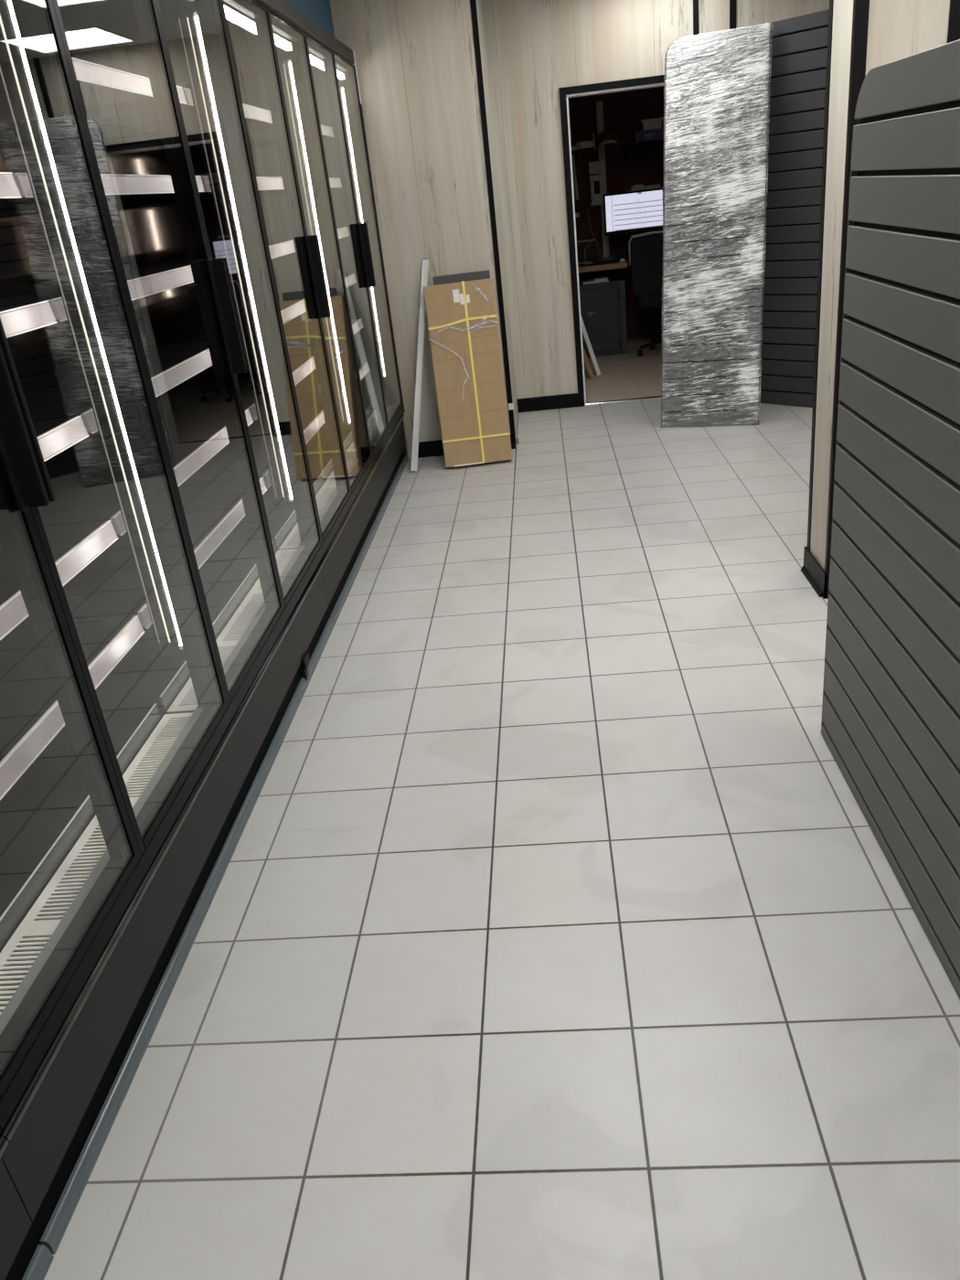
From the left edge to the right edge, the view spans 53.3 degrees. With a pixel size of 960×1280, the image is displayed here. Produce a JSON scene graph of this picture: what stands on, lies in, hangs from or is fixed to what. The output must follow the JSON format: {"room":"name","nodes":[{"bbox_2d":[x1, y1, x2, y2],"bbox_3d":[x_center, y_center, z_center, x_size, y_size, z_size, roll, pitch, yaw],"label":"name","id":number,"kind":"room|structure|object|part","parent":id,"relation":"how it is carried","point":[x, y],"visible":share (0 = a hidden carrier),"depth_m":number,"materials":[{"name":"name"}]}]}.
{"room":"convenience store","nodes":[
{"label":"convenience store","id":0,"kind":"room"},
{"bbox_2d":[284,0,334,36],"bbox_3d":[-1.409,-1.571,1.531,0.820,0.315,8.190,-4,25,5],"label":"wall","id":1,"kind":"structure","parent":0,"point":[318,11],"depth_m":4.83,"materials":[{"name":"blue paint"}]},
{"bbox_2d":[329,0,518,458],"bbox_3d":[-0.674,-2.569,6.147,1.598,2.600,1.060,-4,25,5],"label":"wall column","id":2,"kind":"structure","parent":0,"point":[415,59],"depth_m":5.46,"materials":[{"name":"brown wood"}]},
{"bbox_2d":[417,433,515,458],"bbox_3d":[-0.101,-1.249,6.152,0.658,0.100,0.014,-4,25,5],"label":"baseboard","id":3,"kind":"structure","parent":2,"relation":"attached to","point":[430,448],"depth_m":6.16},
{"bbox_2d":[469,0,519,444],"bbox_3d":[0.090,-2.415,5.598,0.048,2.572,0.032,-4,25,5],"label":"trim","id":4,"kind":"structure","parent":2,"relation":"attached to","point":[473,3],"depth_m":5.55,"materials":[{"name":"black metal"}]},
{"bbox_2d":[43,335,959,1279],"bbox_3d":[0.831,-0.381,4.260,4.600,0.050,12.300,-4,25,5],"label":"floor","id":5,"kind":"structure","parent":0,"point":[554,928],"depth_m":2.13,"materials":[{"name":"grey tile"}]},
{"bbox_2d":[0,1127,53,1279],"bbox_3d":[-1.250,0.311,0.576,0.884,2.279,1.280,-4,25,5],"label":"fridge","id":6,"kind":"object","parent":5,"relation":"on","point":[22,1257],"visible":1,"depth_m":1.52,"materials":[{"name":"metal"}]},
{"bbox_3d":[-0.787,1.053,0.906,0.054,0.030,1.278,-4,25,5],"label":"nose rail","id":7,"kind":"part","parent":6,"relation":"part of","materials":[{"name":"grey metal"}]},
{"bbox_3d":[-0.782,1.151,0.952,0.030,0.180,1.277,-4,25,5],"label":"kick panel","id":8,"kind":"part","parent":6,"relation":"part of","materials":[{"name":"black paint"}]},
{"bbox_2d":[0,0,334,1254],"bbox_3d":[-1.157,-0.511,2.291,0.884,2.279,2.530,-4,25,5],"label":"fridge","id":9,"kind":"object","parent":5,"relation":"on","point":[152,691],"visible":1,"depth_m":2.31,"materials":[{"name":"metal"}]},
{"bbox_2d":[0,302,35,311],"bbox_3d":[-1.254,-0.448,1.620,0.513,0.052,1.236,-4,25,5],"label":"shelf","id":10,"kind":"object","parent":9,"relation":"attached to","point":[31,306],"depth_m":2.06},
{"bbox_3d":[-0.786,-0.369,1.586,0.041,0.315,0.034,-4,25,5],"label":"handle","id":11,"kind":"part","parent":9,"relation":"part of","materials":[{"name":"black plastic"}]},
{"bbox_3d":[-0.783,-0.389,1.628,0.041,0.315,0.034,-4,25,5],"label":"handle","id":12,"kind":"part","parent":9,"relation":"part of","materials":[{"name":"black plastic"}]},
{"bbox_3d":[-1.474,-0.587,2.272,0.010,1.900,2.522,-4,25,5],"label":"panel","id":13,"kind":"part","parent":9,"relation":"part of","materials":[{"name":"glass"}]},
{"bbox_2d":[0,521,105,605],"bbox_3d":[-1.199,0.015,1.839,0.513,0.052,1.236,-4,25,5],"label":"shelf","id":14,"kind":"object","parent":9,"relation":"attached to","point":[73,545],"depth_m":2.20,"materials":[{"name":"white metal"}]},
{"bbox_2d":[32,416,74,437],"bbox_3d":[-1.226,-0.216,1.729,0.513,0.052,1.236,-4,25,5],"label":"shelf","id":15,"kind":"object","parent":9,"relation":"attached to","point":[59,426],"depth_m":2.18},
{"bbox_3d":[-0.858,-0.249,1.335,0.026,1.853,0.602,-4,25,5],"label":"door","id":16,"kind":"part","parent":9,"relation":"part of","materials":[{"name":"clear glass"}]},
{"bbox_2d":[0,616,133,761],"bbox_3d":[-1.172,0.247,1.948,0.513,0.052,1.236,-4,25,5],"label":"shelf","id":17,"kind":"object","parent":9,"relation":"attached to","point":[31,716],"depth_m":2.21,"materials":[{"name":"white metal"}]},
{"bbox_2d":[0,77,156,119],"bbox_3d":[-1.247,-1.457,2.540,0.513,0.052,1.266,-4,25,5],"label":"shelf","id":18,"kind":"object","parent":9,"relation":"attached to","point":[101,97],"depth_m":2.92,"materials":[{"name":"white metal"}]},
{"bbox_2d":[0,174,175,205],"bbox_3d":[-1.219,-1.225,2.650,0.513,0.052,1.266,-4,25,5],"label":"shelf","id":19,"kind":"object","parent":9,"relation":"attached to","point":[118,188],"depth_m":2.73,"materials":[{"name":"white metal"}]},
{"bbox_2d":[0,262,190,309],"bbox_3d":[-1.192,-0.994,2.759,0.513,0.052,1.266,-4,25,5],"label":"shelf","id":20,"kind":"object","parent":9,"relation":"attached to","point":[142,282],"depth_m":2.77,"materials":[{"name":"white metal"}]},
{"bbox_2d":[20,339,208,422],"bbox_3d":[-1.165,-0.762,2.869,0.513,0.052,1.266,-4,25,5],"label":"shelf","id":21,"kind":"object","parent":9,"relation":"attached to","point":[57,389],"depth_m":2.85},
{"bbox_3d":[-0.828,-0.518,1.898,0.026,1.853,0.632,-4,25,5],"label":"door","id":22,"kind":"part","parent":9,"relation":"part of","materials":[{"name":"clear glass"}]},
{"bbox_2d":[18,477,260,625],"bbox_3d":[-1.110,-0.299,3.087,0.513,0.052,1.266,-4,25,5],"label":"shelf","id":23,"kind":"object","parent":9,"relation":"attached to","point":[110,586],"depth_m":2.90,"materials":[{"name":"white metal"}]},
{"bbox_2d":[37,409,245,526],"bbox_3d":[-1.137,-0.531,2.978,0.513,0.052,1.266,-4,25,5],"label":"shelf","id":24,"kind":"object","parent":9,"relation":"attached to","point":[80,475],"depth_m":2.91,"materials":[{"name":"white metal"}]},
{"bbox_3d":[-0.745,0.172,2.596,0.034,0.004,2.526,-4,25,5],"label":"sill","id":25,"kind":"part","parent":9,"relation":"part of","materials":[{"name":"grey plastic"}]},
{"bbox_3d":[-0.714,0.194,2.605,0.082,0.050,2.528,-4,25,5],"label":"door sill","id":26,"kind":"part","parent":9,"relation":"part of","materials":[{"name":"black metal"}]},
{"bbox_3d":[-0.694,0.231,2.622,0.054,0.030,2.528,-4,25,5],"label":"nose rail","id":27,"kind":"part","parent":9,"relation":"part of","materials":[{"name":"black metal"}]},
{"bbox_3d":[-0.689,0.328,2.668,0.030,0.180,2.527,-4,25,5],"label":"kick panel","id":28,"kind":"part","parent":9,"relation":"part of","materials":[{"name":"black paint"}]},
{"bbox_3d":[-0.796,-0.795,2.474,0.026,1.853,0.632,-4,25,5],"label":"door","id":29,"kind":"part","parent":9,"relation":"part of","materials":[{"name":"clear glass"}]},
{"bbox_3d":[-0.723,-0.922,2.739,0.041,0.315,0.034,-4,25,5],"label":"handle","id":30,"kind":"part","parent":9,"relation":"part of","materials":[{"name":"black plastic"}]},
{"bbox_3d":[-0.721,-0.942,2.781,0.041,0.315,0.034,-4,25,5],"label":"handle","id":31,"kind":"part","parent":9,"relation":"part of","materials":[{"name":"black plastic"}]},
{"bbox_3d":[-0.765,-1.071,3.051,0.026,1.853,0.632,-4,25,5],"label":"door","id":32,"kind":"part","parent":9,"relation":"part of","materials":[{"name":"clear glass"}]},
{"bbox_2d":[57,0,408,624],"bbox_3d":[-1.032,-1.614,4.594,0.884,2.279,2.583,-4,25,5],"label":"fridge","id":33,"kind":"object","parent":5,"relation":"on","point":[298,85],"visible":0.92,"depth_m":4.29,"materials":[{"name":"glass"}]},
{"bbox_3d":[-1.349,-1.686,4.564,0.010,1.900,2.552,-4,25,5],"label":"panel","id":34,"kind":"part","parent":33,"relation":"part of","materials":[{"name":"glass"}]},
{"bbox_2d":[86,103,272,138],"bbox_3d":[-1.184,-2.009,3.693,0.513,0.052,1.266,-4,25,5],"label":"shelf","id":35,"kind":"object","parent":33,"relation":"attached to","point":[145,124],"depth_m":3.81,"materials":[{"name":"white metal"}]},
{"bbox_2d":[109,189,283,205],"bbox_3d":[-1.157,-1.778,3.803,0.513,0.052,1.266,-4,25,5],"label":"shelf","id":36,"kind":"object","parent":33,"relation":"attached to","point":[206,196],"depth_m":4.26,"materials":[{"name":"white metal"}]},
{"bbox_2d":[123,239,292,269],"bbox_3d":[-1.129,-1.546,3.912,0.513,0.052,1.266,-4,25,5],"label":"shelf","id":37,"kind":"object","parent":33,"relation":"attached to","point":[277,249],"depth_m":3.98,"materials":[{"name":"white metal"}]},
{"bbox_2d":[139,298,303,346],"bbox_3d":[-1.102,-1.315,4.021,0.513,0.052,1.266,-4,25,5],"label":"shelf","id":38,"kind":"object","parent":33,"relation":"attached to","point":[186,325],"depth_m":3.97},
{"bbox_2d":[156,353,313,417],"bbox_3d":[-1.075,-1.083,4.131,0.513,0.052,1.266,-4,25,5],"label":"shelf","id":39,"kind":"object","parent":33,"relation":"attached to","point":[198,394],"depth_m":3.95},
{"bbox_2d":[181,406,322,484],"bbox_3d":[-1.047,-0.852,4.240,0.513,0.052,1.266,-4,25,5],"label":"shelf","id":40,"kind":"object","parent":33,"relation":"attached to","point":[220,467],"depth_m":3.96,"materials":[{"name":"white metal"}]},
{"bbox_2d":[187,123,327,149],"bbox_3d":[-1.121,-2.562,4.846,0.513,0.052,1.266,-4,25,5],"label":"shelf","id":41,"kind":"object","parent":33,"relation":"attached to","point":[261,135],"depth_m":4.94,"materials":[{"name":"white metal"}]},
{"bbox_2d":[210,227,341,249],"bbox_3d":[-1.067,-2.099,5.065,0.513,0.052,1.266,-4,25,5],"label":"shelf","id":42,"kind":"object","parent":33,"relation":"attached to","point":[282,235],"depth_m":5.29,"materials":[{"name":"white metal"}]},
{"bbox_3d":[-0.734,-1.347,3.627,0.026,1.853,0.632,-4,25,5],"label":"door","id":43,"kind":"part","parent":33,"relation":"part of","materials":[{"name":"clear glass"}]},
{"bbox_2d":[259,187,335,198],"bbox_3d":[-1.094,-2.330,4.955,0.513,0.052,1.266,-4,25,5],"label":"shelf","id":44,"kind":"object","parent":33,"relation":"attached to","point":[274,193],"depth_m":5.54,"materials":[{"name":"white metal"}]},
{"bbox_2d":[275,274,351,300],"bbox_3d":[-1.039,-1.867,5.174,0.513,0.052,1.266,-4,25,5],"label":"shelf","id":45,"kind":"object","parent":33,"relation":"attached to","point":[288,287],"depth_m":5.36,"materials":[{"name":"white metal"}]},
{"bbox_3d":[-0.660,-1.474,3.892,0.041,0.315,0.034,-4,25,5],"label":"handle","id":46,"kind":"part","parent":33,"relation":"part of","materials":[{"name":"black plastic"}]},
{"bbox_3d":[-0.702,-1.623,4.204,0.026,1.853,0.632,-4,25,5],"label":"door","id":47,"kind":"part","parent":33,"relation":"part of","materials":[{"name":"clear glass"}]},
{"bbox_3d":[-0.658,-1.494,3.934,0.041,0.315,0.034,-4,25,5],"label":"handle","id":48,"kind":"part","parent":33,"relation":"part of","materials":[{"name":"black plastic"}]},
{"bbox_2d":[284,319,358,355],"bbox_3d":[-1.012,-1.636,5.284,0.513,0.052,1.266,-4,25,5],"label":"shelf","id":49,"kind":"object","parent":33,"relation":"attached to","point":[297,335],"depth_m":5.37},
{"bbox_3d":[-0.997,-2.165,5.750,0.828,2.279,0.019,-4,25,5],"label":"panel","id":50,"kind":"part","parent":33,"relation":"part of","materials":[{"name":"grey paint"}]},
{"bbox_2d":[294,362,365,408],"bbox_3d":[-0.984,-1.404,5.393,0.513,0.052,1.266,-4,25,5],"label":"shelf","id":51,"kind":"object","parent":33,"relation":"attached to","point":[307,390],"depth_m":5.25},
{"bbox_3d":[-0.671,-1.900,4.780,0.026,1.853,0.632,-4,25,5],"label":"door","id":52,"kind":"part","parent":33,"relation":"part of","materials":[{"name":"clear glass"}]},
{"bbox_3d":[-0.620,-0.926,4.889,0.034,0.004,2.556,-4,25,5],"label":"sill","id":53,"kind":"part","parent":33,"relation":"part of","materials":[{"name":"grey plastic"}]},
{"bbox_3d":[-0.589,-0.904,4.898,0.082,0.050,2.558,-4,25,5],"label":"door sill","id":54,"kind":"part","parent":33,"relation":"part of","materials":[{"name":"black metal"}]},
{"bbox_3d":[-0.569,-0.868,4.914,0.054,0.030,2.558,-4,25,5],"label":"nose rail","id":55,"kind":"part","parent":33,"relation":"part of","materials":[{"name":"black metal"}]},
{"bbox_3d":[-0.565,-0.770,4.960,0.030,0.180,2.557,-4,25,5],"label":"kick panel","id":56,"kind":"part","parent":33,"relation":"part of","materials":[{"name":"black paint"}]},
{"bbox_3d":[-0.640,-2.176,5.357,0.026,1.853,0.632,-4,25,5],"label":"door","id":57,"kind":"part","parent":33,"relation":"part of","materials":[{"name":"clear glass"}]},
{"bbox_3d":[-0.598,-2.027,5.045,0.041,0.315,0.034,-4,25,5],"label":"handle","id":58,"kind":"part","parent":33,"relation":"part of","materials":[{"name":"black plastic"}]},
{"bbox_3d":[-0.595,-2.047,5.087,0.041,0.315,0.034,-4,25,5],"label":"handle","id":59,"kind":"part","parent":33,"relation":"part of","materials":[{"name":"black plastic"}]},
{"bbox_2d":[410,258,428,471],"bbox_3d":[-0.363,-1.649,5.776,0.041,1.184,0.434,9,29,30],"label":"pole","id":60,"kind":"object","parent":5,"relation":"on","point":[425,261],"visible":1,"depth_m":5.77,"materials":[{"name":"white metal"}]},
{"bbox_2d":[432,269,490,285],"bbox_3d":[-0.048,-1.649,5.793,0.337,1.059,0.252,-7,25,-1],"label":"board","id":61,"kind":"object","parent":5,"relation":"on","point":[482,274],"visible":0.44,"depth_m":5.66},
{"bbox_2d":[423,277,511,467],"bbox_3d":[-0.070,-1.591,5.745,0.416,1.044,0.296,-7,25,-1],"label":"cardboard box","id":62,"kind":"object","parent":5,"relation":"on","point":[462,319],"visible":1,"depth_m":5.71,"materials":[{"name":"brown cardboard"}]},
{"bbox_2d":[582,344,594,378],"bbox_3d":[0.846,-2.403,7.921,0.168,0.467,0.080,-4,25,5],"label":"leaning board","id":63,"kind":"object","parent":5,"relation":"on","point":[585,358],"visible":0.49,"depth_m":7.93,"materials":[{"name":"brown wood"}]},
{"bbox_2d":[580,315,600,375],"bbox_3d":[0.879,-2.545,7.978,0.219,0.666,0.130,-4,25,5],"label":"leaning board","id":64,"kind":"object","parent":5,"relation":"on","point":[583,329],"visible":0.56,"depth_m":7.96,"materials":[{"name":"white metal"}]},
{"bbox_2d":[578,274,627,357],"bbox_3d":[1.114,-3.042,9.000,0.468,0.645,0.598,-4,25,5],"label":"safe","id":65,"kind":"object","parent":5,"relation":"on","point":[602,304],"visible":0.8,"depth_m":8.74,"materials":[{"name":"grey metal"}]},
{"bbox_2d":[582,277,608,284],"bbox_3d":[1.051,-3.272,8.709,0.230,0.028,0.170,-4,25,5],"label":"paper stack","id":66,"kind":"object","parent":65,"relation":"on","point":[601,279],"visible":1,"depth_m":8.64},
{"bbox_3d":[1.082,-2.927,8.758,0.370,0.550,0.015,-4,25,5],"label":"door","id":67,"kind":"part","parent":65,"relation":"part of","materials":[{"name":"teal metal"}]},
{"bbox_2d":[577,255,631,272],"bbox_3d":[1.718,-3.208,9.021,1.770,0.797,0.898,-4,25,5],"label":"office desk","id":68,"kind":"object","parent":5,"relation":"on","point":[585,268],"visible":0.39,"depth_m":8.52,"materials":[{"name":"brown wood"}]},
{"bbox_2d":[577,260,593,264],"bbox_3d":[0.935,-3.402,8.636,0.168,0.035,0.106,-4,25,5],"label":"cable","id":69,"kind":"object","parent":68,"relation":"on","point":[591,261],"visible":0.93,"depth_m":8.60,"materials":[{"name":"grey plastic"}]},
{"bbox_2d":[577,238,595,265],"bbox_3d":[0.978,-3.539,8.729,0.160,0.203,0.109,-4,25,5],"label":"desk lamp","id":70,"kind":"object","parent":68,"relation":"on","point":[592,240],"visible":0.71,"depth_m":8.70,"materials":[{"name":"black plastic"}]},
{"bbox_3d":[0.969,-3.632,8.707,0.160,0.015,0.070,-4,25,5],"label":"lamp shade","id":71,"kind":"part","parent":70,"relation":"part of","materials":[{"name":"grey plastic"}]},
{"bbox_3d":[0.985,-3.549,8.747,0.099,0.180,0.025,-16,27,-19],"label":"arm","id":72,"kind":"part","parent":70,"relation":"part of","materials":[{"name":"grey plastic"}]},
{"bbox_2d":[590,258,619,265],"bbox_3d":[1.130,-3.415,8.647,0.260,0.018,0.130,-4,25,5],"label":"keyboard","id":73,"kind":"object","parent":68,"relation":"on","point":[615,260],"visible":0.89,"depth_m":8.59,"materials":[{"name":"black plastic"}]},
{"bbox_2d":[597,255,615,261],"bbox_3d":[1.164,-3.513,8.815,0.169,0.035,0.106,-4,25,5],"label":"cable","id":74,"kind":"object","parent":68,"relation":"on","point":[610,258],"visible":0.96,"depth_m":8.79,"materials":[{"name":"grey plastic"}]},
{"bbox_2d":[602,187,663,259],"bbox_3d":[1.404,-3.784,8.722,0.542,0.559,0.170,-4,25,5],"label":"monitor","id":75,"kind":"object","parent":68,"relation":"on","point":[633,212],"visible":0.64,"depth_m":8.62,"materials":[{"name":"black"}]},
{"bbox_2d":[625,229,662,255],"bbox_3d":[1.686,-3.923,8.979,0.620,0.531,0.400,-4,25,5],"label":"shelf","id":76,"kind":"object","parent":68,"relation":"on","point":[628,235],"visible":0.11,"depth_m":8.90,"materials":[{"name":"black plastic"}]},
{"bbox_2d":[625,183,662,191],"bbox_3d":[1.540,-4.186,8.860,0.350,0.070,0.400,-4,25,5],"label":"loose papers","id":77,"kind":"object","parent":76,"relation":"on","point":[635,187],"visible":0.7,"depth_m":8.69,"materials":[{"name":"paper"}]},
{"bbox_2d":[628,230,662,356],"bbox_3d":[1.619,-3.071,8.464,0.622,1.043,0.557,-4,25,5],"label":"office chair","id":78,"kind":"object","parent":5,"relation":"on","point":[645,252],"visible":0.46,"depth_m":8.17,"materials":[{"name":"black"}]},
{"bbox_3d":[1.368,-3.079,8.438,0.035,0.219,0.236,-4,25,5],"label":"armrest","id":79,"kind":"part","parent":78,"relation":"part of","materials":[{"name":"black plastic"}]},
{"bbox_3d":[1.487,-3.323,8.089,0.465,0.244,0.021,-4,25,5],"label":"frame","id":80,"kind":"part","parent":78,"relation":"part of","materials":[{"name":"plastic"}]},
{"bbox_3d":[1.545,-3.207,8.158,0.500,0.465,0.030,-4,25,5],"label":"backrest","id":81,"kind":"part","parent":78,"relation":"part of","materials":[{"name":"black fabric"}]},
{"bbox_3d":[1.650,-3.036,8.506,0.500,0.080,0.480,-4,25,5],"label":"seat","id":82,"kind":"part","parent":78,"relation":"part of","materials":[{"name":"black"}]},
{"bbox_3d":[1.576,-2.686,8.635,0.277,0.091,0.048,-10,25,-6],"label":"leg","id":83,"kind":"part","parent":78,"relation":"part of","materials":[{"name":"black plastic"}]},
{"bbox_2d":[661,22,772,427],"bbox_3d":[1.435,-2.476,5.885,0.620,2.212,0.556,3,27,19],"label":"panel","id":84,"kind":"object","parent":5,"relation":"on","point":[717,97],"visible":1,"depth_m":5.86,"materials":[{"name":"white"}]},
{"bbox_2d":[759,9,829,407],"bbox_3d":[1.871,-2.597,6.018,0.034,2.215,1.030,-26,31,-35],"label":"corner slatwall","id":85,"kind":"object","parent":5,"relation":"on","point":[799,44],"visible":0.26,"depth_m":5.89,"materials":[{"name":"grey plastic"}]},
{"bbox_2d":[821,39,959,997],"bbox_3d":[0.880,0.044,1.325,0.080,1.662,2.424,-4,25,5],"label":"panel","id":86,"kind":"object","parent":5,"relation":"on","point":[890,722],"visible":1,"depth_m":1.97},
{"bbox_3d":[0.938,-0.419,2.444,0.064,1.531,0.002,-4,25,5],"label":"trim","id":87,"kind":"part","parent":86,"relation":"part of","materials":[{"name":"grey metal"}]},
{"bbox_2d":[567,85,664,339],"bbox_3d":[1.669,-4.207,9.143,1.840,2.500,0.120,-4,25,5],"label":"wall","id":88,"kind":"structure","parent":0,"point":[623,111],"depth_m":8.98,"materials":[{"name":"brown paint"}]},
{"bbox_2d":[595,100,609,256],"bbox_3d":[1.156,-4.311,9.010,0.060,1.330,0.080,-4,25,5],"label":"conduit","id":89,"kind":"object","parent":88,"relation":"attached to","point":[599,104],"visible":0.64,"depth_m":8.93,"materials":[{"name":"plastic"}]},
{"bbox_2d":[588,160,599,174],"bbox_3d":[1.062,-4.394,8.909,0.093,0.105,0.040,-4,25,5],"label":"box","id":90,"kind":"object","parent":89,"relation":"attached to","point":[593,166],"visible":1,"depth_m":8.89,"materials":[{"name":"plastic"}]},
{"bbox_2d":[587,174,601,258],"bbox_3d":[1.083,-3.955,8.960,0.140,0.712,0.284,-4,25,5],"label":"wall phone","id":91,"kind":"object","parent":89,"relation":"attached to","point":[594,180],"visible":1,"depth_m":8.96,"materials":[{"name":"plastic"}]},
{"bbox_3d":[1.069,-3.848,8.981,0.059,0.505,0.244,-9,25,-6],"label":"cord","id":92,"kind":"part","parent":91,"relation":"part of","materials":[{"name":"grey plastic"}]},
{"bbox_2d":[597,129,617,145],"bbox_3d":[1.159,-4.565,8.694,0.176,0.117,0.256,-4,25,5],"label":"cap","id":93,"kind":"object","parent":89,"relation":"hanging from","point":[606,137],"visible":1,"depth_m":8.64,"materials":[{"name":"red fabric"}]},
{"bbox_3d":[1.860,-4.493,8.707,1.140,0.145,0.400,-4,25,5],"label":"wall shelf","id":94,"kind":"object","parent":88,"relation":"attached to","visible":0},
{"bbox_2d":[632,128,662,142],"bbox_3d":[1.515,-4.556,8.650,0.246,0.085,0.242,-4,25,5],"label":"box","id":95,"kind":"object","parent":94,"relation":"on","point":[656,133],"visible":0.85,"depth_m":8.54,"materials":[{"name":"blue cardboard"}]},
{"bbox_2d":[644,133,656,138],"bbox_3d":[1.523,-4.499,8.544,0.100,0.035,0.002,-4,25,5],"label":"print","id":96,"kind":"object","parent":95,"relation":"attached to","point":[646,135],"depth_m":8.54,"materials":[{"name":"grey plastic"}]},
{"bbox_2d":[639,117,662,130],"bbox_3d":[1.538,-4.634,8.607,0.190,0.083,0.230,-4,25,5],"label":"carton","id":97,"kind":"object","parent":95,"relation":"on","point":[649,123],"visible":0.88,"depth_m":8.52,"materials":[{"name":"cardboard"}]},
{"bbox_3d":[1.535,-4.661,8.594,0.190,0.022,0.230,-4,25,5],"label":"lid","id":98,"kind":"part","parent":97,"relation":"part of","materials":[{"name":"cardboard"}]},
{"bbox_2d":[481,0,829,398],"bbox_3d":[1.639,-2.996,6.472,3.002,2.600,0.120,-4,25,5],"label":"wall","id":99,"kind":"structure","parent":0,"point":[535,48],"depth_m":6.21,"materials":[{"name":"brown wood"}]},
{"bbox_2d":[516,393,578,412],"bbox_3d":[1.768,-1.844,6.943,3.002,0.100,0.014,-4,25,5],"label":"baseboard","id":100,"kind":"structure","parent":99,"relation":"attached to","point":[564,400],"depth_m":7.05,"materials":[{"name":"black plastic"}]},
{"bbox_2d":[559,74,664,406],"bbox_3d":[1.061,-2.706,6.645,0.879,2.054,0.156,-4,25,5],"label":"door frame","id":101,"kind":"structure","parent":99,"relation":"in","point":[645,82],"depth_m":6.41,"materials":[{"name":"black paint"}]},
{"bbox_2d":[693,0,698,35],"bbox_3d":[1.461,-2.955,6.428,0.034,2.600,0.012,-4,25,5],"label":"trim","id":102,"kind":"structure","parent":99,"relation":"attached to","point":[695,2],"depth_m":5.98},
{"bbox_2d":[729,0,735,30],"bbox_3d":[1.687,-2.972,6.408,0.039,2.600,0.012,-4,25,5],"label":"trim","id":103,"kind":"structure","parent":99,"relation":"attached to","point":[732,3],"depth_m":5.96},
{"bbox_2d":[810,0,949,570],"bbox_3d":[1.328,-1.402,3.177,0.305,2.600,0.277,-4,25,5],"label":"wall pillar","id":104,"kind":"structure","parent":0,"point":[898,29],"depth_m":3.08,"materials":[{"name":"brown wood"}]},
{"bbox_2d":[800,546,829,598],"bbox_3d":[1.454,-0.276,3.708,0.339,0.098,0.304,-4,25,5],"label":"baseboard","id":105,"kind":"structure","parent":104,"relation":"attached to","point":[812,570],"depth_m":3.69,"materials":[{"name":"black plastic"}]},
{"bbox_2d":[806,0,833,551],"bbox_3d":[1.196,-1.445,3.302,0.034,2.600,0.034,-4,25,5],"label":"trim","id":106,"kind":"structure","parent":104,"relation":"attached to","point":[831,2],"depth_m":3.35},
{"bbox_2d":[824,0,869,574],"bbox_3d":[1.186,-1.335,3.071,0.039,2.600,0.028,-4,25,5],"label":"trim","id":107,"kind":"structure","parent":104,"relation":"attached to","point":[858,55],"depth_m":3.01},
{"bbox_2d":[946,0,959,43],"bbox_3d":[1.457,-1.357,3.050,0.042,2.600,0.036,-4,25,5],"label":"trim","id":108,"kind":"structure","parent":104,"relation":"attached to","point":[954,23],"depth_m":2.81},
{"bbox_3d":[1.596,-3.600,7.878,2.050,2.500,2.930,-4,25,5],"label":"wall","id":109,"kind":"structure","parent":0,"visible":0},
{"bbox_2d":[571,132,596,150],"bbox_3d":[0.830,-4.310,8.312,0.338,0.131,0.070,-4,25,5],"label":"wall bracket","id":110,"kind":"object","parent":109,"relation":"attached to","point":[589,144],"visible":0.76,"depth_m":8.29,"materials":[{"name":"metal"}]},
{"bbox_2d":[572,154,578,200],"bbox_3d":[0.842,-4.071,8.426,0.039,0.360,0.005,-4,25,5],"label":"strap","id":111,"kind":"object","parent":110,"relation":"hanging from","point":[573,163],"visible":1,"depth_m":8.43,"materials":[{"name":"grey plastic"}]},
{"bbox_3d":[0.826,-4.290,8.322,0.325,0.057,0.050,-4,25,5],"label":"arm","id":112,"kind":"part","parent":110,"relation":"part of","materials":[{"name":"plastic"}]}
]}

